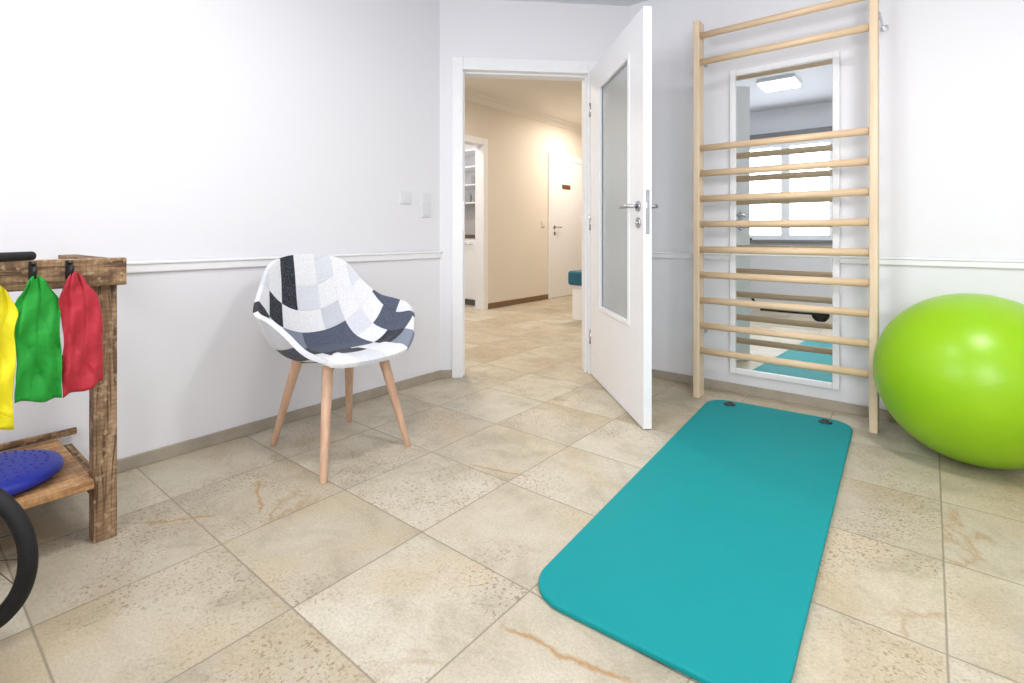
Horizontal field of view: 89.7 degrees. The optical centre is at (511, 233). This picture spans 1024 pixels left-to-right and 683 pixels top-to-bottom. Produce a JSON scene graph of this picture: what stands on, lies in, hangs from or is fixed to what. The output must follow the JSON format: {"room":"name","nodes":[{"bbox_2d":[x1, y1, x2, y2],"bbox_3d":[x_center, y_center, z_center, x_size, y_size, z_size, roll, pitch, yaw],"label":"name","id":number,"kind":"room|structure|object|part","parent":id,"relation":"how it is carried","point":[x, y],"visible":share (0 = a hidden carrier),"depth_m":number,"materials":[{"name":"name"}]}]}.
{"room":"physiotherapy room","nodes":[
{"label":"physiotherapy room","id":0,"kind":"room"},
{"bbox_2d":[0,0,439,461],"bbox_3d":[-1.453,-0.370,2.209,0.120,2.600,3.120,0,0,39],"label":"wall","id":1,"kind":"structure","parent":0,"point":[134,130],"depth_m":2.27,"materials":[{"name":"white paint"}]},
{"bbox_2d":[117,370,440,473],"bbox_3d":[-1.377,0.904,2.196,0.014,0.052,2.916,0,0,39],"label":"baseboard","id":2,"kind":"structure","parent":1,"relation":"attached to","point":[124,464],"depth_m":2.37,"materials":[{"name":"stone"}]},
{"bbox_2d":[127,251,442,272],"bbox_3d":[-1.372,0.132,2.195,0.022,0.047,2.920,0,0,39],"label":"trim","id":3,"kind":"structure","parent":1,"relation":"attached to","point":[244,262],"depth_m":2.34,"materials":[{"name":"white paint"}]},
{"bbox_2d":[400,191,410,203],"bbox_3d":[-0.641,-0.220,3.103,0.014,0.075,0.080,0,0,39],"label":"light switch","id":4,"kind":"object","parent":1,"relation":"attached to","point":[405,196],"visible":1,"depth_m":3.09,"materials":[{"name":"plastic"}]},
{"bbox_2d":[421,193,430,216],"bbox_3d":[-0.539,-0.180,3.229,0.014,0.150,0.080,0,0,39],"label":"light switch","id":5,"kind":"object","parent":1,"relation":"attached to","point":[425,197],"visible":1,"depth_m":3.22,"materials":[{"name":"plastic"}]},
{"bbox_2d":[465,144,474,234],"bbox_3d":[-0.451,-0.370,7.514,1.430,2.600,0.100,0,0,39],"label":"wall","id":6,"kind":"structure","parent":0,"point":[469,160],"depth_m":7.59,"materials":[{"name":"white paint"}]},
{"bbox_2d":[465,149,474,205],"bbox_3d":[-0.585,-0.795,7.333,1.350,0.750,0.330,0,0,39],"label":"wall shelf","id":7,"kind":"object","parent":6,"relation":"attached to","point":[470,152],"visible":0.02,"depth_m":7.26,"materials":[{"name":"white paint"}]},
{"bbox_2d":[466,194,471,201],"bbox_3d":[-0.607,-0.505,7.266,0.084,0.130,0.084,0,0,39],"label":"storage jar","id":8,"kind":"object","parent":7,"relation":"on","point":[468,196],"visible":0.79,"depth_m":7.23,"materials":[{"name":"grey ceramic"}]},
{"bbox_2d":[471,175,474,183],"bbox_3d":[-0.529,-0.755,7.204,0.084,0.130,0.084,0,0,39],"label":"storage jar","id":9,"kind":"object","parent":7,"relation":"on","point":[473,176],"visible":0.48,"depth_m":7.17,"materials":[{"name":"grey ceramic"}]},
{"bbox_2d":[0,295,1023,682],"bbox_3d":[0.977,0.980,4.616,8.900,0.100,10.000,0,0,39],"label":"floor","id":10,"kind":"structure","parent":0,"point":[231,561],"depth_m":1.51,"materials":[{"name":"tile"}]},
{"bbox_2d":[0,251,38,627],"bbox_3d":[-1.011,0.488,0.893,0.286,0.884,1.060,0,0,-43],"label":"scooter","id":11,"kind":"object","parent":10,"relation":"on","point":[22,530],"visible":1,"depth_m":1.16,"materials":[{"name":"black rubber"}]},
{"bbox_2d":[0,254,126,543],"bbox_3d":[-1.695,0.501,1.331,0.570,0.858,1.032,0,0,39],"label":"rack","id":12,"kind":"object","parent":10,"relation":"on","point":[98,476],"visible":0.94,"depth_m":1.56,"materials":[{"name":"brown wood"}]},
{"bbox_2d":[0,286,17,429],"bbox_3d":[-1.352,0.321,1.311,0.036,0.386,0.136,0,0,37],"label":"band","id":13,"kind":"object","parent":12,"relation":"hanging from","point":[8,310],"visible":1,"depth_m":1.34,"materials":[{"name":"yellow rubber"}]},
{"bbox_2d":[0,449,63,495],"bbox_3d":[-1.516,0.702,1.488,0.336,0.058,0.336,0,0,39],"label":"cushion","id":14,"kind":"object","parent":12,"relation":"on","point":[21,471],"visible":1,"depth_m":1.50,"materials":[{"name":"blue plastic"}]},
{"bbox_2d":[14,275,61,402],"bbox_3d":[-1.287,0.285,1.398,0.035,0.345,0.097,0,0,39],"label":"band","id":15,"kind":"object","parent":12,"relation":"hanging from","point":[37,327],"visible":1,"depth_m":1.39,"materials":[{"name":"green rubber"}]},
{"bbox_3d":[-1.899,0.720,1.515,0.017,0.023,0.960,0,0,39],"label":"rail","id":16,"kind":"part","parent":12,"relation":"part of","materials":[{"name":"brown wood"}]},
{"bbox_3d":[-1.516,0.114,1.187,0.026,0.083,1.032,0,0,39],"label":"hook rail","id":17,"kind":"part","parent":12,"relation":"part of","materials":[{"name":"brown wood"}]},
{"bbox_2d":[58,272,102,397],"bbox_3d":[-1.231,0.283,1.471,0.035,0.349,0.103,0,0,39],"label":"band","id":18,"kind":"object","parent":12,"relation":"hanging from","point":[79,304],"visible":1,"depth_m":1.46,"materials":[{"name":"red rubber"}]},
{"bbox_3d":[-1.256,0.530,1.582,0.055,0.800,0.058,0,0,39],"label":"post","id":19,"kind":"part","parent":12,"relation":"part of","materials":[{"name":"brown wood"}]},
{"bbox_2d":[253,254,414,483],"bbox_3d":[-0.767,0.513,2.258,0.571,0.835,0.694,0,0,39],"label":"armchair","id":20,"kind":"object","parent":10,"relation":"on","point":[308,308],"visible":1,"depth_m":2.34,"materials":[{"name":"fabric"}]},
{"bbox_3d":[-0.984,0.726,2.240,0.173,0.408,0.045,0,0,16],"label":"leg","id":21,"kind":"part","parent":20,"relation":"part of","materials":[{"name":"brown wood"}]},
{"bbox_3d":[-0.726,0.726,1.995,0.045,0.407,0.172,0,0,-9],"label":"leg","id":22,"kind":"part","parent":20,"relation":"part of","materials":[{"name":"brown wood"}]},
{"bbox_3d":[-0.767,0.310,2.258,0.571,0.430,0.694,0,0,39],"label":"seat","id":23,"kind":"part","parent":20,"relation":"part of","materials":[{"name":"fabric"}]},
{"bbox_3d":[-0.780,0.726,2.479,0.045,0.407,0.171,0,0,-15],"label":"leg","id":24,"kind":"part","parent":20,"relation":"part of","materials":[{"name":"brown wood"}]},
{"bbox_3d":[-0.517,0.727,2.256,0.145,0.406,0.044,0,0,3],"label":"leg","id":25,"kind":"part","parent":20,"relation":"part of","materials":[{"name":"brown wood"}]},
{"bbox_2d":[465,238,474,304],"bbox_3d":[-0.712,0.490,7.200,1.380,0.880,0.676,0,0,39],"label":"base cabinet","id":26,"kind":"object","parent":10,"relation":"on","point":[469,242],"visible":0.06,"depth_m":6.67,"materials":[{"name":"white paint"}]},
{"bbox_2d":[465,235,474,237],"bbox_3d":[-0.702,0.030,7.209,1.405,0.040,0.670,0,0,39],"label":"countertop","id":27,"kind":"structure","parent":26,"relation":"on","point":[466,236],"depth_m":6.65,"materials":[{"name":"brown wood"}]},
{"bbox_2d":[568,270,581,320],"bbox_3d":[1.376,0.665,5.361,1.500,0.530,0.620,0,0,39],"label":"bench","id":28,"kind":"object","parent":10,"relation":"on","point":[574,277],"visible":0.21,"depth_m":5.55,"materials":[{"name":"white paint"}]},
{"bbox_2d":[568,270,581,285],"bbox_3d":[1.376,0.477,5.361,1.500,0.155,0.620,0,0,39],"label":"cushion","id":29,"kind":"object","parent":28,"relation":"on","point":[574,277],"depth_m":5.53,"materials":[{"name":"teal fabric"}]},
{"bbox_2d":[539,400,852,682],"bbox_3d":[0.827,0.917,1.920,0.666,0.024,1.900,0,0,36],"label":"exercise mat","id":30,"kind":"object","parent":10,"relation":"on","point":[705,564],"visible":1,"depth_m":1.50,"materials":[{"name":"teal plastic"}]},
{"bbox_2d":[873,293,1023,468],"bbox_3d":[1.897,0.588,2.111,0.686,0.686,0.686,0,0,-29],"label":"exercise ball","id":31,"kind":"object","parent":10,"relation":"on","point":[948,369],"visible":1,"depth_m":1.94,"materials":[{"name":"green plastic"}]},
{"bbox_2d":[465,100,581,302],"bbox_3d":[-0.102,-0.370,6.715,0.120,2.600,7.900,0,0,39],"label":"wall","id":32,"kind":"structure","parent":0,"point":[519,147],"depth_m":6.83,"materials":[{"name":"beige paint"}]},
{"bbox_2d":[465,134,487,309],"bbox_3d":[-0.695,-0.120,5.979,0.145,2.100,1.090,0,0,39],"label":"trim","id":33,"kind":"structure","parent":32,"relation":"attached to","point":[481,144],"depth_m":6.33,"materials":[{"name":"white paint"}]},
{"bbox_2d":[488,294,547,308],"bbox_3d":[-0.049,0.895,6.673,0.014,0.070,7.700,0,0,39],"label":"baseboard","id":34,"kind":"structure","parent":32,"relation":"attached to","point":[540,297],"depth_m":6.79,"materials":[{"name":"brown wood"}]},
{"bbox_2d":[465,89,581,133],"bbox_3d":[-0.016,-1.623,6.646,0.100,0.095,7.700,0,0,39],"label":"trim","id":35,"kind":"structure","parent":32,"relation":"attached to","point":[471,96],"depth_m":6.78,"materials":[{"name":"paint"}]},
{"bbox_2d":[548,152,581,298],"bbox_3d":[0.835,-0.120,7.758,0.020,2.100,1.000,0,0,39],"label":"trim","id":36,"kind":"structure","parent":32,"relation":"attached to","point":[551,156],"depth_m":7.39,"materials":[{"name":"white paint"}]},
{"bbox_2d":[552,159,581,297],"bbox_3d":[0.854,-0.083,7.742,0.069,2.015,0.840,0,0,39],"label":"door","id":37,"kind":"structure","parent":32,"relation":"in","point":[566,204],"depth_m":7.71,"materials":[{"name":"white paint"}]},
{"bbox_2d":[562,184,569,189],"bbox_3d":[0.814,-0.703,7.723,0.006,0.065,0.220,0,0,39],"label":"door sign","id":38,"kind":"object","parent":37,"relation":"attached to","point":[563,186],"visible":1,"depth_m":7.72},
{"bbox_2d":[465,78,581,124],"bbox_3d":[0.977,-1.710,4.616,8.900,0.080,10.000,0,0,39],"label":"ceiling","id":39,"kind":"structure","parent":0,"point":[559,99],"depth_m":6.12,"materials":[{"name":"paint"}]},
{"bbox_2d":[440,0,628,369],"bbox_3d":[0.162,-0.370,3.459,1.339,2.600,0.130,0,0,-6],"label":"wall","id":40,"kind":"structure","parent":0,"point":[468,28],"depth_m":3.37,"materials":[{"name":"white paint"}]},
{"bbox_2d":[441,370,451,377],"bbox_3d":[0.159,0.904,3.387,1.249,0.052,0.012,0,0,-6],"label":"baseboard","id":41,"kind":"structure","parent":40,"relation":"attached to","point":[444,373],"depth_m":3.32,"materials":[{"name":"stone"}]},
{"bbox_2d":[452,56,597,377],"bbox_3d":[0.086,-0.109,3.451,0.967,2.078,0.158,0,0,-6],"label":"trim","id":42,"kind":"structure","parent":40,"relation":"attached to","point":[460,65],"depth_m":3.33,"materials":[{"name":"white paint"}]},
{"bbox_2d":[589,6,657,428],"bbox_3d":[0.591,-0.078,2.922,0.171,2.000,1.000,0,0,-6],"label":"door","id":43,"kind":"structure","parent":40,"relation":"in","point":[620,107],"depth_m":2.75,"materials":[{"name":"white paint"}]},
{"bbox_3d":[0.591,-0.228,2.920,0.008,1.385,0.570,0,0,-6],"label":"glass pane","id":44,"kind":"part","parent":43,"relation":"part of","materials":[{"name":"grey glass"}]},
{"bbox_3d":[0.577,-0.095,2.541,0.066,0.134,0.148,0,0,-6],"label":"handle","id":45,"kind":"part","parent":43,"relation":"part of","materials":[{"name":"metal"}]},
{"bbox_3d":[0.642,-0.105,2.431,0.018,0.210,0.011,0,0,-6],"label":"lock plate","id":46,"kind":"part","parent":43,"relation":"part of","materials":[{"name":"metal"}]},
{"bbox_2d":[508,0,647,5],"bbox_3d":[0.667,-1.555,1.107,4.600,0.050,3.840,0,0,39],"label":"ceiling","id":47,"kind":"structure","parent":0,"point":[594,2],"depth_m":3.39,"materials":[{"name":"paint"}]},
{"bbox_2d":[629,0,1023,409],"bbox_3d":[2.290,-0.370,2.314,3.840,2.600,0.120,0,0,39],"label":"wall","id":48,"kind":"structure","parent":0,"point":[951,72],"depth_m":2.58,"materials":[{"name":"white paint"}]},
{"bbox_2d":[652,369,896,421],"bbox_3d":[2.207,0.904,2.295,3.665,0.052,0.014,0,0,39],"label":"baseboard","id":49,"kind":"structure","parent":48,"relation":"attached to","point":[849,408],"depth_m":2.87,"materials":[{"name":"stone"}]},
{"bbox_2d":[730,51,839,389],"bbox_3d":[1.498,-0.070,2.861,0.548,1.770,0.027,0,0,39],"label":"wall mirror","id":50,"kind":"object","parent":48,"relation":"attached to","point":[798,96],"visible":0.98,"depth_m":2.84,"materials":[{"name":"clear glass"}]},
{"bbox_2d":[693,0,888,433],"bbox_3d":[1.442,-0.140,2.757,0.914,2.140,0.259,0,0,39],"label":"wall bars","id":51,"kind":"object","parent":48,"relation":"attached to","point":[700,327],"visible":0.98,"depth_m":2.64,"materials":[{"name":"brown wood"}]},
{"bbox_3d":[1.069,-0.140,2.951,0.035,2.140,0.090,0,0,39],"label":"post","id":52,"kind":"part","parent":51,"relation":"part of","materials":[{"name":"brown wood"}]},
{"bbox_3d":[1.710,-0.140,2.431,0.035,2.140,0.090,0,0,39],"label":"post","id":53,"kind":"part","parent":51,"relation":"part of","materials":[{"name":"brown wood"}]},
{"bbox_2d":[652,252,1023,268],"bbox_3d":[2.203,0.135,2.295,3.670,0.040,0.020,0,0,39],"label":"trim","id":54,"kind":"structure","parent":48,"relation":"attached to","point":[902,261],"depth_m":2.52,"materials":[{"name":"white paint"}]}
]}

